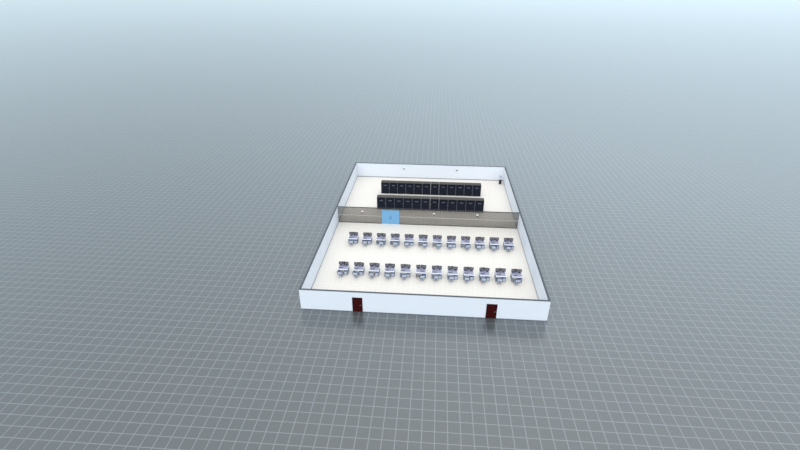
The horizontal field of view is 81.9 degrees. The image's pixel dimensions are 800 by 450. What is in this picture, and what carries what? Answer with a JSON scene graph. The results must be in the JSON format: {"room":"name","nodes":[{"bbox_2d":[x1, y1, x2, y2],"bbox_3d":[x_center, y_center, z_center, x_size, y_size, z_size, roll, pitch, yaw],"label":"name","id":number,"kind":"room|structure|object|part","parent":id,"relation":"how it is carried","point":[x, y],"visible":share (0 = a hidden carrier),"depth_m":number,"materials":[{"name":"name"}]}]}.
{"room":"server room","nodes":[
{"label":"server room","id":0,"kind":"room"},
{"bbox_2d":[302,164,356,288],"bbox_3d":[-8.921,-0.926,63.940,0.200,2.500,36.000,2,29,4],"label":"wall","id":1,"kind":"structure","parent":0,"point":[311,275],"depth_m":59.34,"materials":[{"name":"white paint"}]},
{"bbox_2d":[300,163,356,287],"bbox_3d":[-8.921,-2.045,63.329,0.200,0.050,36.000,2,29,4],"label":"trim","id":2,"kind":"structure","parent":1,"relation":"on","point":[305,276],"depth_m":57.73,"materials":[{"name":"grey"}]},
{"bbox_2d":[311,178,356,288],"bbox_3d":[-8.812,0.100,64.480,0.020,0.100,35.980,2,29,4],"label":"baseboard","id":3,"kind":"structure","parent":1,"relation":"attached to","point":[356,178],"depth_m":60.61,"materials":[{"name":"grey"}]},
{"bbox_2d":[0,0,799,449],"bbox_3d":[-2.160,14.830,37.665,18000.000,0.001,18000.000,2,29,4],"label":"ground","id":4,"kind":"structure","parent":0,"point":[174,174],"depth_m":68.76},
{"bbox_2d":[312,176,537,298],"bbox_3d":[3.666,0.633,63.683,25.050,0.070,36.000,2,29,4],"label":"floor","id":5,"kind":"structure","parent":0,"point":[365,190],"depth_m":58.82,"materials":[{"name":"beige tile"}]},
{"bbox_2d":[338,264,348,274],"bbox_3d":[-6.655,5.250,54.371,1.160,0.754,1.200,2,29,4],"label":"desk","id":6,"kind":"object","parent":5,"relation":"on","point":[345,268],"visible":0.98,"depth_m":53.99,"materials":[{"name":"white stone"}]},
{"bbox_2d":[348,235,358,243],"bbox_3d":[-6.109,1.866,60.566,1.160,0.754,1.200,2,29,4],"label":"desk","id":7,"kind":"object","parent":5,"relation":"on","point":[355,238],"visible":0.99,"depth_m":60.20,"materials":[{"name":"white"}]},
{"bbox_2d":[353,265,364,274],"bbox_3d":[-4.833,5.318,54.248,1.160,0.754,1.200,2,29,4],"label":"desk","id":8,"kind":"object","parent":5,"relation":"on","point":[360,269],"visible":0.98,"depth_m":53.86,"materials":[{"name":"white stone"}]},
{"bbox_2d":[362,235,371,243],"bbox_3d":[-4.287,1.933,60.443,1.160,0.754,1.200,2,29,4],"label":"desk","id":9,"kind":"object","parent":5,"relation":"on","point":[365,238],"visible":0.99,"depth_m":60.21,"materials":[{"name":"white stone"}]},
{"bbox_2d":[369,266,379,275],"bbox_3d":[-3.012,5.386,54.124,1.160,0.754,1.200,2,29,4],"label":"desk","id":10,"kind":"object","parent":5,"relation":"on","point":[375,269],"visible":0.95,"depth_m":53.70,"materials":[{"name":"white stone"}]},
{"bbox_2d":[376,236,385,244],"bbox_3d":[-2.466,2.001,60.319,1.160,0.754,1.200,2,29,4],"label":"desk","id":11,"kind":"object","parent":5,"relation":"on","point":[380,237],"visible":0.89,"depth_m":59.95,"materials":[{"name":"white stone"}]},
{"bbox_2d":[377,195,385,208],"bbox_3d":[-2.756,-3.456,69.038,1.293,1.972,0.950,2,29,4],"label":"rack","id":12,"kind":"object","parent":5,"relation":"on","point":[381,199],"visible":0.97,"depth_m":68.64,"materials":[{"name":"black metal"}]},
{"bbox_3d":[-2.789,-3.260,68.659,1.033,1.550,0.026,2,29,4],"label":"door panel","id":13,"kind":"part","parent":12,"relation":"part of","materials":[{"name":"black metal"}]},
{"bbox_2d":[381,180,389,193],"bbox_3d":[-2.328,-6.109,73.894,1.293,1.972,0.950,2,29,4],"label":"rack","id":14,"kind":"object","parent":5,"relation":"on","point":[384,183],"visible":1,"depth_m":73.50,"materials":[{"name":"black metal"}]},
{"bbox_3d":[-2.361,-5.913,73.515,1.033,1.550,0.026,2,29,4],"label":"door panel","id":15,"kind":"part","parent":14,"relation":"part of","materials":[{"name":"black metal"}]},
{"bbox_2d":[384,266,394,276],"bbox_3d":[-1.190,5.453,54.001,1.160,0.754,1.200,2,29,4],"label":"desk","id":16,"kind":"object","parent":5,"relation":"on","point":[391,270],"visible":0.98,"depth_m":53.57,"materials":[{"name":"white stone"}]},
{"bbox_2d":[386,195,394,207],"bbox_3d":[-1.443,-3.408,68.949,1.293,1.972,0.950,2,29,4],"label":"rack","id":17,"kind":"object","parent":5,"relation":"on","point":[390,199],"visible":0.9,"depth_m":68.51,"materials":[{"name":"black metal"}]},
{"bbox_3d":[-1.476,-3.211,68.570,1.033,1.550,0.026,2,29,4],"label":"door panel","id":18,"kind":"part","parent":17,"relation":"part of","materials":[{"name":"black metal"}]},
{"bbox_2d":[389,180,397,193],"bbox_3d":[-1.015,-6.061,73.805,1.293,1.972,0.950,2,29,4],"label":"rack","id":19,"kind":"object","parent":5,"relation":"on","point":[393,184],"visible":1,"depth_m":73.39,"materials":[{"name":"black metal"}]},
{"bbox_3d":[-1.048,-5.864,73.426,1.033,1.550,0.026,2,29,4],"label":"door panel","id":20,"kind":"part","parent":19,"relation":"part of","materials":[{"name":"black metal"}]},
{"bbox_2d":[390,236,399,244],"bbox_3d":[-0.644,2.069,60.195,1.160,0.754,1.200,2,29,4],"label":"desk","id":21,"kind":"object","parent":5,"relation":"on","point":[393,238],"visible":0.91,"depth_m":59.98,"materials":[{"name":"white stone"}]},
{"bbox_2d":[395,195,403,209],"bbox_3d":[-0.130,-3.359,68.860,1.293,1.972,0.950,2,29,4],"label":"rack","id":22,"kind":"object","parent":5,"relation":"on","point":[398,198],"visible":0.98,"depth_m":68.43,"materials":[{"name":"black metal"}]},
{"bbox_3d":[-0.163,-3.162,68.481,1.033,1.550,0.026,2,29,4],"label":"door panel","id":23,"kind":"part","parent":22,"relation":"part of","materials":[{"name":"black metal"}]},
{"bbox_2d":[398,181,405,193],"bbox_3d":[0.298,-6.012,73.716,1.293,1.972,0.950,2,29,4],"label":"rack","id":24,"kind":"object","parent":5,"relation":"on","point":[401,184],"visible":1,"depth_m":73.32,"materials":[{"name":"black metal"}]},
{"bbox_3d":[0.265,-5.815,73.337,1.033,1.550,0.026,2,29,4],"label":"door panel","id":25,"kind":"part","parent":24,"relation":"part of","materials":[{"name":"black metal"}]},
{"bbox_2d":[400,267,410,276],"bbox_3d":[0.631,5.521,53.877,1.160,0.754,1.200,2,29,4],"label":"desk","id":26,"kind":"object","parent":5,"relation":"on","point":[407,271],"visible":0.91,"depth_m":53.46,"materials":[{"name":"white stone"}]},
{"bbox_2d":[403,195,411,209],"bbox_3d":[1.183,-3.310,68.770,1.293,1.972,0.950,2,29,4],"label":"rack","id":27,"kind":"object","parent":5,"relation":"on","point":[407,200],"visible":0.94,"depth_m":68.39,"materials":[{"name":"black metal"}]},
{"bbox_3d":[1.150,-3.114,68.392,1.033,1.550,0.026,2,29,4],"label":"door panel","id":28,"kind":"part","parent":27,"relation":"part of","materials":[{"name":"black metal"}]},
{"bbox_2d":[404,237,413,245],"bbox_3d":[1.177,2.136,60.072,1.160,0.754,1.200,2,29,4],"label":"desk","id":29,"kind":"object","parent":5,"relation":"on","point":[411,240],"visible":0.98,"depth_m":59.62,"materials":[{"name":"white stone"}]},
{"bbox_2d":[406,181,413,193],"bbox_3d":[1.611,-5.963,73.627,1.293,1.972,0.950,2,29,4],"label":"rack","id":30,"kind":"object","parent":5,"relation":"on","point":[409,184],"visible":1,"depth_m":73.22,"materials":[{"name":"black metal"}]},
{"bbox_3d":[1.578,-5.767,73.248,1.033,1.550,0.026,2,29,4],"label":"door panel","id":31,"kind":"part","parent":30,"relation":"part of","materials":[{"name":"black metal"}]},
{"bbox_2d":[412,196,420,208],"bbox_3d":[2.496,-3.262,68.681,1.293,1.972,0.950,2,29,4],"label":"rack","id":32,"kind":"object","parent":5,"relation":"on","point":[416,200],"visible":0.91,"depth_m":68.23,"materials":[{"name":"black metal"}]},
{"bbox_3d":[2.463,-3.065,68.303,1.033,1.550,0.026,2,29,4],"label":"door panel","id":33,"kind":"part","parent":32,"relation":"part of","materials":[{"name":"black metal"}]},
{"bbox_2d":[414,181,422,194],"bbox_3d":[2.924,-5.915,73.537,1.293,1.972,0.950,2,29,4],"label":"rack","id":34,"kind":"object","parent":5,"relation":"on","point":[418,185],"visible":0.99,"depth_m":73.14,"materials":[{"name":"black metal"}]},
{"bbox_3d":[2.891,-5.718,73.159,1.033,1.550,0.026,2,29,4],"label":"door panel","id":35,"kind":"part","parent":34,"relation":"part of","materials":[{"name":"black metal"}]},
{"bbox_2d":[416,268,425,278],"bbox_3d":[2.453,5.588,53.754,1.160,0.754,1.200,2,29,4],"label":"desk","id":36,"kind":"object","parent":5,"relation":"on","point":[418,271],"visible":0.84,"depth_m":53.34,"materials":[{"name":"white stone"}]},
{"bbox_2d":[418,237,427,246],"bbox_3d":[2.999,2.204,59.948,1.160,0.754,1.200,2,29,4],"label":"desk","id":37,"kind":"object","parent":5,"relation":"on","point":[420,239],"visible":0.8,"depth_m":59.67,"materials":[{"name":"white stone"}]},
{"bbox_2d":[421,196,429,210],"bbox_3d":[3.809,-3.213,68.592,1.293,1.972,0.950,2,29,4],"label":"rack","id":38,"kind":"object","parent":5,"relation":"on","point":[425,200],"visible":0.96,"depth_m":68.13,"materials":[{"name":"black metal"}]},
{"bbox_3d":[3.776,-3.016,68.214,1.033,1.550,0.026,2,29,4],"label":"door panel","id":39,"kind":"part","parent":38,"relation":"part of","materials":[{"name":"black metal"}]},
{"bbox_2d":[422,181,430,194],"bbox_3d":[4.237,-5.866,73.448,1.293,1.972,0.950,2,29,4],"label":"rack","id":40,"kind":"object","parent":5,"relation":"on","point":[426,188],"visible":1,"depth_m":73.04,"materials":[{"name":"black metal"}]},
{"bbox_3d":[4.204,-5.669,73.070,1.033,1.550,0.026,2,29,4],"label":"door panel","id":41,"kind":"part","parent":40,"relation":"part of","materials":[{"name":"black metal"}]},
{"bbox_2d":[430,196,438,210],"bbox_3d":[5.123,-3.164,68.503,1.293,1.972,0.950,2,29,4],"label":"rack","id":42,"kind":"object","parent":5,"relation":"on","point":[434,200],"visible":0.99,"depth_m":68.09,"materials":[{"name":"black metal"}]},
{"bbox_3d":[5.090,-2.968,68.124,1.033,1.550,0.026,2,29,4],"label":"door panel","id":43,"kind":"part","parent":42,"relation":"part of","materials":[{"name":"black metal"}]},
{"bbox_2d":[431,182,438,194],"bbox_3d":[5.550,-5.817,73.359,1.293,1.972,0.950,2,29,4],"label":"rack","id":44,"kind":"object","parent":5,"relation":"on","point":[434,185],"visible":1,"depth_m":72.97,"materials":[{"name":"black metal"}]},
{"bbox_3d":[5.517,-5.621,72.981,1.033,1.550,0.026,2,29,4],"label":"door panel","id":45,"kind":"part","parent":44,"relation":"part of","materials":[{"name":"black metal"}]},
{"bbox_2d":[432,269,441,278],"bbox_3d":[4.275,5.655,53.630,1.160,0.754,1.200,2,29,4],"label":"desk","id":46,"kind":"object","parent":5,"relation":"on","point":[436,272],"visible":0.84,"depth_m":53.16,"materials":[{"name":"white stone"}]},
{"bbox_2d":[433,238,441,245],"bbox_3d":[4.820,2.271,59.825,1.160,0.754,1.200,2,29,4],"label":"desk","id":47,"kind":"object","parent":5,"relation":"on","point":[437,241],"visible":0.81,"depth_m":59.42,"materials":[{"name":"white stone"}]},
{"bbox_2d":[439,197,447,210],"bbox_3d":[6.436,-3.116,68.414,1.293,1.972,0.950,2,29,4],"label":"rack","id":48,"kind":"object","parent":5,"relation":"on","point":[443,201],"visible":0.94,"depth_m":67.98,"materials":[{"name":"black metal"}]},
{"bbox_3d":[6.403,-2.919,68.035,1.033,1.550,0.026,2,29,4],"label":"door panel","id":49,"kind":"part","parent":48,"relation":"part of","materials":[{"name":"black metal"}]},
{"bbox_2d":[439,182,447,194],"bbox_3d":[6.863,-5.769,73.270,1.293,1.972,0.950,2,29,4],"label":"rack","id":50,"kind":"object","parent":5,"relation":"on","point":[442,185],"visible":1,"depth_m":72.85,"materials":[{"name":"black metal"}]},
{"bbox_3d":[6.830,-5.572,72.891,1.033,1.550,0.026,2,29,4],"label":"door panel","id":51,"kind":"part","parent":50,"relation":"part of","materials":[{"name":"black metal"}]},
{"bbox_2d":[447,182,455,195],"bbox_3d":[8.177,-5.720,73.181,1.293,1.972,0.950,2,29,4],"label":"rack","id":52,"kind":"object","parent":5,"relation":"on","point":[451,188],"visible":1,"depth_m":72.81,"materials":[{"name":"black metal"}]},
{"bbox_3d":[8.143,-5.523,72.802,1.033,1.550,0.026,2,29,4],"label":"door panel","id":53,"kind":"part","parent":52,"relation":"part of","materials":[{"name":"black metal"}]},
{"bbox_2d":[447,238,455,247],"bbox_3d":[6.642,2.339,59.701,1.160,0.754,1.200,2,29,4],"label":"desk","id":54,"kind":"object","parent":5,"relation":"on","point":[452,241],"visible":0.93,"depth_m":59.31,"materials":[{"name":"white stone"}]},
{"bbox_2d":[448,197,456,211],"bbox_3d":[7.749,-3.067,68.325,1.293,1.972,0.950,2,29,4],"label":"rack","id":55,"kind":"object","parent":5,"relation":"on","point":[452,201],"visible":0.94,"depth_m":67.86,"materials":[{"name":"black metal"}]},
{"bbox_3d":[7.716,-2.870,67.946,1.033,1.550,0.026,2,29,4],"label":"door panel","id":56,"kind":"part","parent":55,"relation":"part of","materials":[{"name":"black metal"}]},
{"bbox_2d":[447,269,457,279],"bbox_3d":[6.096,5.723,53.506,1.160,0.754,1.200,2,29,4],"label":"desk","id":57,"kind":"object","parent":5,"relation":"on","point":[455,273],"visible":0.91,"depth_m":53.16,"materials":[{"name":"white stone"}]},
{"bbox_2d":[455,182,463,195],"bbox_3d":[9.490,-5.671,73.092,1.293,1.972,0.950,2,29,4],"label":"rack","id":58,"kind":"object","parent":5,"relation":"on","point":[459,185],"visible":0.99,"depth_m":72.68,"materials":[{"name":"black metal"}]},
{"bbox_3d":[9.457,-5.475,72.713,1.033,1.550,0.026,2,29,4],"label":"door panel","id":59,"kind":"part","parent":58,"relation":"part of","materials":[{"name":"black metal"}]},
{"bbox_2d":[456,197,465,211],"bbox_3d":[9.062,-3.018,68.236,1.293,1.972,0.950,2,29,4],"label":"rack","id":60,"kind":"object","parent":5,"relation":"on","point":[461,201],"visible":0.98,"depth_m":67.81,"materials":[{"name":"black metal"}]},
{"bbox_3d":[9.029,-2.822,67.857,1.033,1.550,0.026,2,29,4],"label":"door panel","id":61,"kind":"part","parent":60,"relation":"part of","materials":[{"name":"black metal"}]},
{"bbox_2d":[461,239,469,245],"bbox_3d":[8.463,2.406,59.578,1.160,0.754,1.200,2,29,4],"label":"desk","id":62,"kind":"object","parent":5,"relation":"on","point":[463,242],"visible":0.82,"depth_m":59.21,"materials":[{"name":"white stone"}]},
{"bbox_2d":[464,183,472,195],"bbox_3d":[10.803,-5.623,73.003,1.293,1.972,0.950,2,29,4],"label":"rack","id":63,"kind":"object","parent":5,"relation":"on","point":[468,187],"visible":0.99,"depth_m":72.58,"materials":[{"name":"black metal"}]},
{"bbox_3d":[10.770,-5.426,72.624,1.033,1.550,0.026,2,29,4],"label":"door panel","id":64,"kind":"part","parent":63,"relation":"part of","materials":[{"name":"black metal"}]},
{"bbox_2d":[463,269,473,279],"bbox_3d":[7.918,5.790,53.383,1.160,0.754,1.200,2,29,4],"label":"desk","id":65,"kind":"object","parent":5,"relation":"on","point":[470,274],"visible":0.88,"depth_m":52.98,"materials":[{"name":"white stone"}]},
{"bbox_2d":[465,197,474,211],"bbox_3d":[10.375,-2.970,68.147,1.293,1.972,0.950,2,29,4],"label":"rack","id":66,"kind":"object","parent":5,"relation":"on","point":[470,202],"visible":0.96,"depth_m":67.73,"materials":[{"name":"black metal"}]},
{"bbox_3d":[10.342,-2.773,67.768,1.033,1.550,0.026,2,29,4],"label":"door panel","id":67,"kind":"part","parent":66,"relation":"part of","materials":[{"name":"black metal"}]},
{"bbox_2d":[472,183,480,196],"bbox_3d":[12.116,-5.574,72.914,1.293,1.972,0.950,2,29,4],"label":"rack","id":68,"kind":"object","parent":5,"relation":"on","point":[476,191],"visible":0.99,"depth_m":72.54,"materials":[{"name":"black metal"}]},
{"bbox_3d":[12.083,-5.377,72.535,1.033,1.550,0.026,2,29,4],"label":"door panel","id":69,"kind":"part","parent":68,"relation":"part of","materials":[{"name":"black metal"}]},
{"bbox_2d":[474,198,483,210],"bbox_3d":[11.688,-2.921,68.058,1.293,1.972,0.950,2,29,4],"label":"rack","id":70,"kind":"object","parent":5,"relation":"on","point":[479,202],"visible":0.97,"depth_m":67.61,"materials":[{"name":"black metal"}]},
{"bbox_3d":[11.655,-2.724,67.679,1.033,1.550,0.026,2,29,4],"label":"door panel","id":71,"kind":"part","parent":70,"relation":"part of","materials":[{"name":"black metal"}]},
{"bbox_2d":[475,240,484,248],"bbox_3d":[10.285,2.474,59.454,1.160,0.754,1.200,2,29,4],"label":"desk","id":72,"kind":"object","parent":5,"relation":"on","point":[482,243],"visible":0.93,"depth_m":59.08,"materials":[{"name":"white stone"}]},
{"bbox_2d":[479,270,489,280],"bbox_3d":[9.739,5.858,53.259,1.160,0.754,1.200,2,29,4],"label":"desk","id":73,"kind":"object","parent":5,"relation":"on","point":[486,274],"visible":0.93,"depth_m":52.81,"materials":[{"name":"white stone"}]},
{"bbox_2d":[489,240,498,249],"bbox_3d":[12.107,2.541,59.330,1.160,0.754,1.200,2,29,4],"label":"desk","id":74,"kind":"object","parent":5,"relation":"on","point":[491,243],"visible":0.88,"depth_m":59.09,"materials":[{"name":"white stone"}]},
{"bbox_2d":[494,271,505,281],"bbox_3d":[11.561,5.926,53.136,1.160,0.754,1.200,2,29,4],"label":"desk","id":75,"kind":"object","parent":5,"relation":"on","point":[503,275],"visible":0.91,"depth_m":52.81,"materials":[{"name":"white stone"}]},
{"bbox_2d":[503,241,513,249],"bbox_3d":[13.928,2.609,59.207,1.160,0.754,1.200,2,29,4],"label":"desk","id":76,"kind":"object","parent":5,"relation":"on","point":[510,244],"visible":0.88,"depth_m":58.75,"materials":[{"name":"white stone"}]},
{"bbox_2d":[510,272,522,282],"bbox_3d":[13.383,5.993,53.012,1.160,0.754,1.200,2,29,4],"label":"desk","id":77,"kind":"object","parent":5,"relation":"on","point":[519,275],"visible":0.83,"depth_m":52.72,"materials":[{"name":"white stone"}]},
{"bbox_2d":[299,290,550,320],"bbox_3d":[2.271,8.192,47.249,25.450,2.500,0.200,2,29,4],"label":"wall","id":78,"kind":"structure","parent":0,"point":[309,299],"depth_m":47.11,"materials":[{"name":"white paint"}]},
{"bbox_2d":[352,297,362,311],"bbox_3d":[-4.407,8.235,47.818,1.060,1.840,0.275,2,29,4],"label":"door","id":79,"kind":"structure","parent":78,"relation":"in","point":[357,305],"depth_m":47.76,"materials":[{"name":"red wood"}]},
{"bbox_2d":[301,308,543,320],"bbox_3d":[2.263,9.293,47.728,25.450,0.070,0.015,2,29,4],"label":"baseboard","id":80,"kind":"structure","parent":78,"relation":"attached to","point":[301,308],"depth_m":47.64,"materials":[{"name":"grey"}]},
{"bbox_2d":[299,288,550,301],"bbox_3d":[2.271,7.074,46.638,25.450,0.050,0.200,2,29,4],"label":"trim","id":81,"kind":"structure","parent":78,"relation":"on","point":[299,288],"depth_m":46.57,"materials":[{"name":"grey"}]},
{"bbox_2d":[485,304,497,318],"bbox_3d":[9.293,8.743,46.889,1.080,1.840,0.275,2,29,4],"label":"door","id":82,"kind":"structure","parent":78,"relation":"in","point":[491,309],"depth_m":46.80,"materials":[{"name":"red"}]},
{"bbox_2d":[338,206,518,228],"bbox_3d":[3.759,-1.060,64.121,25.030,2.480,0.080,2,29,4],"label":"wall partition","id":83,"kind":"structure","parent":0,"point":[338,206],"depth_m":63.98,"materials":[{"name":"grey glass"}]},
{"bbox_3d":[-5.638,-1.373,64.778,6.180,0.080,0.060,2,29,4],"label":"rail","id":84,"kind":"part","parent":83,"relation":"part of","materials":[{"name":"grey metal"}]},
{"bbox_2d":[382,210,398,223],"bbox_3d":[-1.323,-1.098,64.514,2.480,2.170,0.130,2,29,4],"label":"door","id":85,"kind":"structure","parent":83,"relation":"in","point":[388,217],"depth_m":64.52,"materials":[{"name":"blue glass"}]},
{"bbox_3d":[3.759,-2.113,63.546,25.030,0.080,0.080,2,29,4],"label":"rail","id":86,"kind":"part","parent":83,"relation":"part of","materials":[{"name":"grey metal"}]},
{"bbox_3d":[8.076,-0.865,63.848,16.370,0.080,0.060,2,29,4],"label":"rail","id":87,"kind":"part","parent":83,"relation":"part of","materials":[{"name":"grey metal"}]},
{"bbox_3d":[8.076,0.158,64.406,16.370,0.070,0.060,2,29,4],"label":"rail","id":88,"kind":"part","parent":83,"relation":"part of","materials":[{"name":"grey metal"}]},
{"bbox_2d":[357,163,503,179],"bbox_3d":[5.061,-9.112,78.923,25.450,2.500,0.200,2,29,4],"label":"wall","id":89,"kind":"structure","parent":0,"point":[363,169],"depth_m":78.80,"materials":[{"name":"white paint"}]},
{"bbox_2d":[356,162,502,166],"bbox_3d":[5.061,-10.231,78.311,25.450,0.050,0.200,2,29,4],"label":"trim","id":90,"kind":"structure","parent":89,"relation":"on","point":[356,162],"depth_m":78.38,"materials":[{"name":"grey"}]},
{"bbox_2d":[359,176,502,180],"bbox_3d":[5.053,-8.041,79.383,25.050,0.100,0.020,2,29,4],"label":"baseboard","id":91,"kind":"structure","parent":89,"relation":"attached to","point":[359,176],"depth_m":79.38,"materials":[{"name":"grey"}]},
{"bbox_2d":[503,167,547,299],"bbox_3d":[16.254,0.007,62.232,0.200,2.500,36.000,2,29,4],"label":"wall","id":92,"kind":"structure","parent":0,"point":[540,290],"depth_m":57.50,"materials":[{"name":"white paint"}]},
{"bbox_2d":[503,182,538,299],"bbox_3d":[16.143,1.025,62.787,0.020,0.100,35.980,2,29,4],"label":"baseboard","id":93,"kind":"structure","parent":92,"relation":"attached to","point":[503,182],"depth_m":59.27,"materials":[{"name":"grey"}]},
{"bbox_2d":[505,167,549,299],"bbox_3d":[16.254,-1.112,61.621,0.200,0.050,36.000,2,29,4],"label":"trim","id":94,"kind":"structure","parent":92,"relation":"on","point":[547,294],"depth_m":56.29,"materials":[{"name":"grey"}]}
]}

